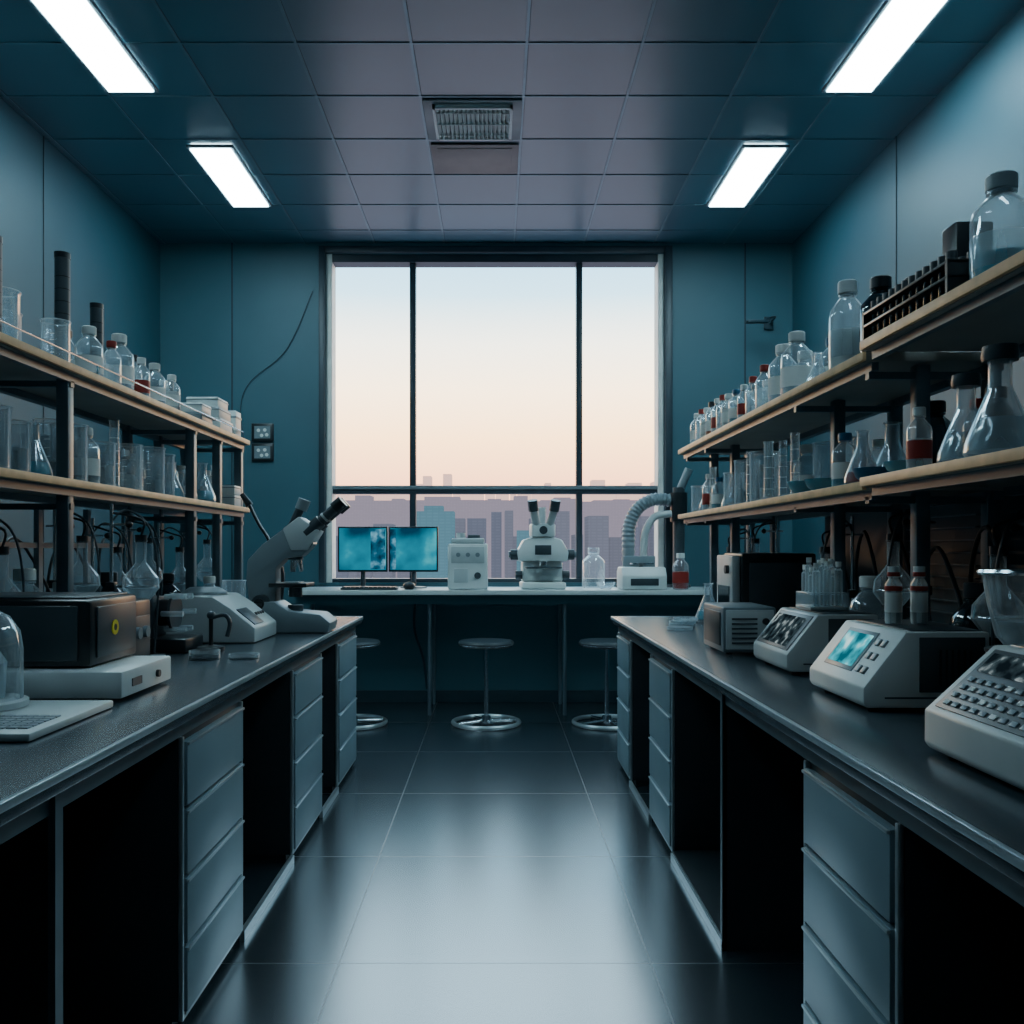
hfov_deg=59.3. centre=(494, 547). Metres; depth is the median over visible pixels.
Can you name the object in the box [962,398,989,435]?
bottle
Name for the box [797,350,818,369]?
bottle
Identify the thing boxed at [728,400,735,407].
bottle
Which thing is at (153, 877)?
base cabinet
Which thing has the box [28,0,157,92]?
ceiling light panel
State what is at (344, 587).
keyboard
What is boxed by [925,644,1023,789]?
control console
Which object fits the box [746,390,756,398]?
bottle
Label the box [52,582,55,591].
bottle
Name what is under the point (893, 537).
stand
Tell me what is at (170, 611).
mixer
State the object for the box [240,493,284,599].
gooseneck arm
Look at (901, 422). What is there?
flask
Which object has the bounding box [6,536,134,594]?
cable bundle
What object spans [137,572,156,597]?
bottle
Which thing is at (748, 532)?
stand
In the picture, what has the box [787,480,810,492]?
dish
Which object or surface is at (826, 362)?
bottle
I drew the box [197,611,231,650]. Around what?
faucet
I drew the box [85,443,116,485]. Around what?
beaker
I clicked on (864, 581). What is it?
bottle
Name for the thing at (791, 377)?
bottle
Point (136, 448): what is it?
beaker
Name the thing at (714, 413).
bottle
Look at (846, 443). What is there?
beaker
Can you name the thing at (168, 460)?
bottle
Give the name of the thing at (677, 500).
fume extraction arm
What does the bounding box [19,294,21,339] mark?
beaker
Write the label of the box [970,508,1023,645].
stand
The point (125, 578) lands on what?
stand
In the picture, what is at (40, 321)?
beaker
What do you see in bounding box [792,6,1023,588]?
wall
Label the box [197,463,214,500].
flask
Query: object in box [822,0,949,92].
ceiling light panel
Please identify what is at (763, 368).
bottle
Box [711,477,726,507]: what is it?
bottle
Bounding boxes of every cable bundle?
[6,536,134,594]
[827,524,1023,643]
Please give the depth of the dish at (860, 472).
2.57 m
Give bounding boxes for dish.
[189,648,259,659]
[667,616,697,630]
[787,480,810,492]
[804,478,832,489]
[852,466,888,480]
[883,460,923,471]
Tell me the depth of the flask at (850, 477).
2.72 m
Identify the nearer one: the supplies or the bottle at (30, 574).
the supplies
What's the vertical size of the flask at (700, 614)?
0.196 m
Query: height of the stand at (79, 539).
0.529 m
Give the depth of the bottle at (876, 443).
3.03 m
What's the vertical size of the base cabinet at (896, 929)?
0.732 m
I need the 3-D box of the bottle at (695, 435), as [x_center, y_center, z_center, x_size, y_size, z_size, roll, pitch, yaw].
[1.090,-0.636,4.840,0.081,0.174,0.081,0,0,-25]
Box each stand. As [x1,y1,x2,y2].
[0,519,24,591]
[46,510,100,591]
[85,518,133,593]
[102,504,165,655]
[120,516,162,594]
[154,523,184,584]
[182,523,211,581]
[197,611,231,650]
[727,525,753,552]
[751,516,782,552]
[809,516,860,609]
[872,508,935,605]
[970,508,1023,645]
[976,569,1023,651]
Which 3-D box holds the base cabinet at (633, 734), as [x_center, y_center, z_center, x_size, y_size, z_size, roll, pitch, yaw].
[0.950,0.833,4.755,0.561,0.732,0.450,0,0,0]
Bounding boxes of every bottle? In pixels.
[13,568,41,591]
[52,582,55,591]
[70,330,77,363]
[73,427,99,476]
[75,325,103,375]
[95,572,121,591]
[99,446,123,486]
[102,340,121,384]
[104,333,133,387]
[114,450,134,488]
[127,354,142,389]
[129,454,145,490]
[133,357,149,396]
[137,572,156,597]
[146,363,165,403]
[154,573,180,595]
[157,457,178,492]
[159,380,167,385]
[163,374,180,408]
[177,465,184,495]
[200,471,211,501]
[203,576,215,583]
[672,553,688,588]
[690,413,701,440]
[696,409,704,426]
[700,408,710,437]
[702,474,714,504]
[705,401,718,434]
[711,398,721,431]
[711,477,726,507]
[712,411,719,416]
[716,395,726,428]
[721,393,732,426]
[728,389,744,422]
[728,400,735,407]
[737,384,750,415]
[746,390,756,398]
[747,383,760,410]
[749,376,759,387]
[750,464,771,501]
[754,394,763,400]
[756,364,768,379]
[758,379,774,406]
[768,344,790,397]
[780,331,812,390]
[793,444,820,492]
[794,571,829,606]
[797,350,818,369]
[819,337,829,374]
[822,347,829,366]
[828,279,859,368]
[831,432,858,485]
[849,576,880,607]
[860,275,901,352]
[866,439,890,466]
[906,407,932,467]
[930,400,956,463]
[949,582,1005,645]
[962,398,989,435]
[969,170,1023,279]
[974,386,1017,455]
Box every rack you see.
[796,557,848,610]
[862,250,978,339]
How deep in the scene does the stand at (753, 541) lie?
4.24 m
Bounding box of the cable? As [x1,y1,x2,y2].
[240,291,312,437]
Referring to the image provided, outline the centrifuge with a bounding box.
[166,587,275,642]
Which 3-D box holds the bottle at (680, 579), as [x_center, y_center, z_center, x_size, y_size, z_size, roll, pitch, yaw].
[1.340,0.167,6.500,0.117,0.258,0.117,0,0,0]
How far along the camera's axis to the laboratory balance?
6.44 m
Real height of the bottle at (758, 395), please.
0.218 m
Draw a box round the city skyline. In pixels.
[336,474,653,577]
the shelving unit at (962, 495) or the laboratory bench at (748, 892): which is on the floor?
the laboratory bench at (748, 892)
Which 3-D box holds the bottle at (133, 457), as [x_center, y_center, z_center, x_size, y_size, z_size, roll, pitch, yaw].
[-1.615,-0.322,4.038,0.091,0.196,0.091,0,0,40]
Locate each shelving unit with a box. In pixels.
[0,319,249,595]
[678,249,1023,644]
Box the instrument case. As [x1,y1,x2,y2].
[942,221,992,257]
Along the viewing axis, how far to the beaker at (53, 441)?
3.39 m
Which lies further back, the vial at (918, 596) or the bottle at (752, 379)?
the bottle at (752, 379)
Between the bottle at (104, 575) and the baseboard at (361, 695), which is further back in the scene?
the baseboard at (361, 695)
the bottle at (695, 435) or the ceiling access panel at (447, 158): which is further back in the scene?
the ceiling access panel at (447, 158)
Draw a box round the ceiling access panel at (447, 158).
[430,144,518,173]
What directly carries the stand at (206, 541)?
on the laboratory bench at (40, 776)
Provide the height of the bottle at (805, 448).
0.240 m
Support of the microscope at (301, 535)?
on the laboratory bench at (40, 776)
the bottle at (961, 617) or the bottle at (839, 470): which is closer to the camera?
the bottle at (961, 617)
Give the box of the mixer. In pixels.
[139,594,202,652]
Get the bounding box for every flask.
[13,424,52,474]
[159,462,184,496]
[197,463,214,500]
[696,583,714,621]
[722,490,742,505]
[844,430,876,482]
[874,422,905,466]
[936,373,994,461]
[962,343,1023,456]
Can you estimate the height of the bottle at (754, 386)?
0.196 m
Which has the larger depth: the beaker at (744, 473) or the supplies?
the beaker at (744, 473)
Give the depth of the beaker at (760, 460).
3.99 m
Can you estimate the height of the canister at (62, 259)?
0.429 m
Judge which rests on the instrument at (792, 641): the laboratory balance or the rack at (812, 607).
the rack at (812, 607)
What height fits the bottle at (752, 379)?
0.174 m
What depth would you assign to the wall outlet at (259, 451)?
7.00 m
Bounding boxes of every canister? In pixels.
[0,236,2,331]
[54,251,70,361]
[90,302,103,356]
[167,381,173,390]
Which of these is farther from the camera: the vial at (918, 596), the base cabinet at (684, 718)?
the base cabinet at (684, 718)
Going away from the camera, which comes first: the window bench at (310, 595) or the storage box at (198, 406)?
the storage box at (198, 406)
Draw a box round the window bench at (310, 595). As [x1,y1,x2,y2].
[288,587,709,715]
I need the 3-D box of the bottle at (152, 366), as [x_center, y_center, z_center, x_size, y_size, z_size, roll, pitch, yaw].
[-1.460,-0.692,3.860,0.091,0.196,0.091,0,0,-24]
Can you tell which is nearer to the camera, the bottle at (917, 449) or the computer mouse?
the bottle at (917, 449)
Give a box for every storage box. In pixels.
[180,402,212,423]
[186,397,233,432]
[222,485,241,505]
[228,411,241,436]
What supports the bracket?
attached to the wall at (274, 283)
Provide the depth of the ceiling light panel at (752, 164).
5.66 m
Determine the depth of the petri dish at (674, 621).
4.32 m
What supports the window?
in the wall at (274, 283)
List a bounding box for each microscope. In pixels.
[247,496,349,632]
[508,499,575,588]
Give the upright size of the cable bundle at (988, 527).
0.440 m
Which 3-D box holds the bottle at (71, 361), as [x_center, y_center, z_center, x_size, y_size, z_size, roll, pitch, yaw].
[-1.590,-0.702,3.340,0.078,0.214,0.078,0,0,-4]
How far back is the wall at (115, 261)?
5.56 m
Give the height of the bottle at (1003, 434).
0.214 m
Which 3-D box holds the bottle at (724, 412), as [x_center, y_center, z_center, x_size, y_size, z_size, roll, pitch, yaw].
[1.080,-0.631,4.160,0.071,0.163,0.071,0,0,44]
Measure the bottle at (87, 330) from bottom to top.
0.207 m
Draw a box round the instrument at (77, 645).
[0,592,170,699]
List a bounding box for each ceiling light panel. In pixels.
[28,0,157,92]
[186,144,271,206]
[706,144,789,206]
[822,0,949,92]
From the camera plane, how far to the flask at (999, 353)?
1.94 m
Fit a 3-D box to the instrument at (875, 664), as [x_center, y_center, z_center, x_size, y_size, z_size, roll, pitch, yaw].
[1.002,0.286,2.268,0.295,0.188,0.364,0,0,0]
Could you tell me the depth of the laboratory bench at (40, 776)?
1.65 m
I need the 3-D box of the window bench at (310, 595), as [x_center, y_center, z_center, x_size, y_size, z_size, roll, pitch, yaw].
[0.120,0.750,6.670,3.160,0.901,0.636,0,0,0]
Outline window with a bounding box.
[326,254,663,582]
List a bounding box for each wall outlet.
[251,423,273,441]
[251,443,273,460]
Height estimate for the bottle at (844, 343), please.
0.298 m
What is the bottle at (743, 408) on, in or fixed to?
on the shelving unit at (962, 495)
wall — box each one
[0,98,159,597]
[160,243,791,689]
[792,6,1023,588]
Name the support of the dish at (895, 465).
on the shelving unit at (962, 495)
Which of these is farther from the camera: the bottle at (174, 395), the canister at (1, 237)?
the bottle at (174, 395)
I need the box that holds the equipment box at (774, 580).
[717,553,815,613]
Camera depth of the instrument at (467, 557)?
6.50 m
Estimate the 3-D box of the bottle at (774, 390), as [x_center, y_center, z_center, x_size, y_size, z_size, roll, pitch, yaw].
[1.120,-0.670,3.500,0.111,0.240,0.111,0,0,27]
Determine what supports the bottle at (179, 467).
on the shelving unit at (29, 373)
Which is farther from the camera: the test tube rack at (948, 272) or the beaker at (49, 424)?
the beaker at (49, 424)
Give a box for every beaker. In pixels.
[0,422,31,471]
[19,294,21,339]
[32,420,55,461]
[40,321,71,349]
[49,424,88,480]
[53,441,85,475]
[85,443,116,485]
[136,448,165,493]
[723,473,744,503]
[733,460,760,503]
[749,452,780,499]
[812,443,846,477]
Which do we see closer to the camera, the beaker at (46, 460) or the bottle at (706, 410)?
the beaker at (46, 460)
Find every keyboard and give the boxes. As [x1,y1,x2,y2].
[0,700,112,741]
[340,586,398,589]
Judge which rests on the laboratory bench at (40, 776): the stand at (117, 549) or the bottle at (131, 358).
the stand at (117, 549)
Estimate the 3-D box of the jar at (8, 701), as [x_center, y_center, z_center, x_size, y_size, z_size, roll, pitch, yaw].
[-1.170,0.237,2.045,0.200,0.246,0.200,0,0,0]
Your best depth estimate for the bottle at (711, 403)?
4.46 m
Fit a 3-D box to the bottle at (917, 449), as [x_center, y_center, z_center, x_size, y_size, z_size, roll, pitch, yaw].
[1.070,-0.276,2.270,0.061,0.158,0.061,0,0,22]
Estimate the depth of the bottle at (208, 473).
4.67 m
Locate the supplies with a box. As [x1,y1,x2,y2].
[128,598,150,655]
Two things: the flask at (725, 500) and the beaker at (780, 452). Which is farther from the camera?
the flask at (725, 500)
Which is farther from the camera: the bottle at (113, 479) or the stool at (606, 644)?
the stool at (606, 644)
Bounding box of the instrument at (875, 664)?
[810,619,988,709]
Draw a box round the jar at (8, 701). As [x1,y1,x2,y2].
[0,611,29,710]
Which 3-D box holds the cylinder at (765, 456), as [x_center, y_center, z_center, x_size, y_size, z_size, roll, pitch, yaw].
[1.100,-0.308,3.620,0.068,0.239,0.068,0,0,34]
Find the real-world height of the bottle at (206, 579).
0.240 m
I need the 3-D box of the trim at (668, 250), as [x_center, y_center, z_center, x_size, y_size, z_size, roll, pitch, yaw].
[0.005,-1.040,7.005,2.750,2.620,0.029,0,0,0]
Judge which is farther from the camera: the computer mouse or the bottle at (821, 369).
the computer mouse
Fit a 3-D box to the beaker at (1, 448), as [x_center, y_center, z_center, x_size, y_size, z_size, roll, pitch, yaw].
[-1.485,-0.307,2.768,0.111,0.164,0.111,0,0,0]
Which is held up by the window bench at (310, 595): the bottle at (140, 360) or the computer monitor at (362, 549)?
the computer monitor at (362, 549)
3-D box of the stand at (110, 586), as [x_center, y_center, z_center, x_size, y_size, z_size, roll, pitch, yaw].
[-1.240,0.115,3.050,0.200,0.529,0.140,0,0,0]
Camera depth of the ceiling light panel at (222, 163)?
5.66 m
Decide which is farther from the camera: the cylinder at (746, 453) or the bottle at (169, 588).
the bottle at (169, 588)
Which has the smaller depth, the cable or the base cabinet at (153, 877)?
the base cabinet at (153, 877)
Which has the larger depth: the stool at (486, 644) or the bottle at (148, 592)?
the stool at (486, 644)
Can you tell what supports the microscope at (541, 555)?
on the window bench at (310, 595)
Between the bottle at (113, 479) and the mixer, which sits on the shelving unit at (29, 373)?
the bottle at (113, 479)
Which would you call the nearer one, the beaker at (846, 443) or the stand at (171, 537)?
the beaker at (846, 443)
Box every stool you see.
[356,638,387,730]
[451,638,520,730]
[572,638,617,730]
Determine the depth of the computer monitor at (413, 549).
6.73 m
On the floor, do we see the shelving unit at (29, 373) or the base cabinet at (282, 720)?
the base cabinet at (282, 720)
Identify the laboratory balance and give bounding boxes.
[617,556,666,589]
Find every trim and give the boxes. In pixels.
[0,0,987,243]
[43,136,896,591]
[319,246,672,582]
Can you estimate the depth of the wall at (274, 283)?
7.02 m
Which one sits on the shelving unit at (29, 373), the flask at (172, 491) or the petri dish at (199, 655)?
the flask at (172, 491)
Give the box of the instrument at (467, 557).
[448,533,487,588]
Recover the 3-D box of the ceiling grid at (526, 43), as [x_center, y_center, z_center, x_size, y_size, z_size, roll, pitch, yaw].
[-0.145,-2.377,2.710,4.930,0.004,8.620,0,0,0]
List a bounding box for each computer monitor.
[338,526,387,585]
[389,526,437,587]
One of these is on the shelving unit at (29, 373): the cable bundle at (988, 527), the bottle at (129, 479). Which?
the bottle at (129, 479)
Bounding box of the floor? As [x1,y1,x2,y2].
[178,702,803,1023]
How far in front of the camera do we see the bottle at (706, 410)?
4.56 m
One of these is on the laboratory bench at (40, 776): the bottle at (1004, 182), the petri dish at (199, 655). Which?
the petri dish at (199, 655)
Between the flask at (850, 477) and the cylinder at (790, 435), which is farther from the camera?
the cylinder at (790, 435)
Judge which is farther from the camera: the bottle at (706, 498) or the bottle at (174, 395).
the bottle at (706, 498)
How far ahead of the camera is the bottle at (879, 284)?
2.64 m
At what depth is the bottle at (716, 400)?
4.34 m
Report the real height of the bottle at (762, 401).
0.178 m
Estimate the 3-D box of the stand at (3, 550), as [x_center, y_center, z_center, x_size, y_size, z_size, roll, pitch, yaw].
[-1.530,0.130,2.720,0.200,0.499,0.140,0,0,0]
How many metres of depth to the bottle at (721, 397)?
4.26 m
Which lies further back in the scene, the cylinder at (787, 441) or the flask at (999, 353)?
the cylinder at (787, 441)
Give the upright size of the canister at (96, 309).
0.399 m
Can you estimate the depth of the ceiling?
4.84 m
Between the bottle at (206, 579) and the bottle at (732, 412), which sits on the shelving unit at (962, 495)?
the bottle at (732, 412)
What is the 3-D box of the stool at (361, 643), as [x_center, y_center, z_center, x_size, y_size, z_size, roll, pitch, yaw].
[-0.970,0.911,6.120,0.478,0.572,0.478,0,0,0]
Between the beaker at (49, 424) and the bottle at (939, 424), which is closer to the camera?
the bottle at (939, 424)
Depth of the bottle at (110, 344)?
3.37 m
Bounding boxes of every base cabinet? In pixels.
[63,701,244,1023]
[241,653,322,861]
[321,632,356,791]
[616,632,649,785]
[648,654,719,850]
[801,760,1023,1023]
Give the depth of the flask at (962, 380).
2.10 m
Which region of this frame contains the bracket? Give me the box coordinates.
[746,316,775,329]
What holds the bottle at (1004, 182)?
on the shelving unit at (962, 495)
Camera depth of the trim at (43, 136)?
5.20 m
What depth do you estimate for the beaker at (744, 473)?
4.13 m
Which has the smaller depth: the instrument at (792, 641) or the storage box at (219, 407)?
the instrument at (792, 641)
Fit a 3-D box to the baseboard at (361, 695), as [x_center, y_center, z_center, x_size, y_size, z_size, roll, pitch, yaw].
[-0.145,1.155,7.012,4.930,0.090,0.014,0,0,0]
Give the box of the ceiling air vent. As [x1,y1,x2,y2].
[422,99,521,140]
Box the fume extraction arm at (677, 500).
[615,467,692,587]
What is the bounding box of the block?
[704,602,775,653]
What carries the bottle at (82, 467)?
on the shelving unit at (29, 373)
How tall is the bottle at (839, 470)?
0.178 m
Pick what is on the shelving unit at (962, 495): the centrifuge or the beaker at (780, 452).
the beaker at (780, 452)
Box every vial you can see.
[884,566,902,623]
[910,566,927,623]
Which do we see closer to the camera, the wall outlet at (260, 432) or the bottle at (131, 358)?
the bottle at (131, 358)
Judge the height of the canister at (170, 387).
0.179 m
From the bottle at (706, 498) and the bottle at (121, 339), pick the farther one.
the bottle at (706, 498)
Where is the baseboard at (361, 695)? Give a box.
[356,690,617,701]
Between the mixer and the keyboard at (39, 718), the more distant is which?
the mixer
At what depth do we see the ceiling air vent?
4.95 m
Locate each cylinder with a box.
[109,420,120,484]
[746,453,753,499]
[764,456,773,496]
[779,441,787,494]
[790,435,799,492]
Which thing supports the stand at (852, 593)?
on the laboratory bench at (748, 892)
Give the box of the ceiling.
[0,0,1023,242]
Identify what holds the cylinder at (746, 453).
on the shelving unit at (962, 495)
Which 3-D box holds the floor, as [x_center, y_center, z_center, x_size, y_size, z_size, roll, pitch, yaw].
[-0.145,1.260,2.735,5.330,0.120,9.070,0,0,0]
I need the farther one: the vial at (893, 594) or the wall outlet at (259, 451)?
the wall outlet at (259, 451)
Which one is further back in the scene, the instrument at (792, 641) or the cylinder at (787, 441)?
the cylinder at (787, 441)
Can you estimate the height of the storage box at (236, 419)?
0.140 m
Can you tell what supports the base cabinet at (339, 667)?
on the floor
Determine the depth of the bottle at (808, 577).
3.52 m
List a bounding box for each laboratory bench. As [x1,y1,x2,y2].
[0,616,362,1023]
[611,616,1023,950]
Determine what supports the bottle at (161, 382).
on the shelving unit at (29, 373)
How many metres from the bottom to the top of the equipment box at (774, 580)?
0.359 m
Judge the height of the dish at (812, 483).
0.043 m
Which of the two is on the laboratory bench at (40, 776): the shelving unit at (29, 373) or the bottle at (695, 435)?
the shelving unit at (29, 373)
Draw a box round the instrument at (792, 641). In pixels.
[754,607,877,672]
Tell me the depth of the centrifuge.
3.60 m
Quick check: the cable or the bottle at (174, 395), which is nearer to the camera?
the bottle at (174, 395)
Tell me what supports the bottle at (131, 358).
on the shelving unit at (29, 373)
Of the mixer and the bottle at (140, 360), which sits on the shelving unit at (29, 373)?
the bottle at (140, 360)
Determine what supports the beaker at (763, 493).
on the shelving unit at (962, 495)
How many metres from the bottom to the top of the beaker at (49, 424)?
0.205 m
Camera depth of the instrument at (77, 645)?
2.26 m
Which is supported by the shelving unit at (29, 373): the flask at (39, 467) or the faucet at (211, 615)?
the flask at (39, 467)
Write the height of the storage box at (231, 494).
0.111 m
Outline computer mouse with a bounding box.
[403,582,414,589]
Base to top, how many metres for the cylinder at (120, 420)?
0.276 m

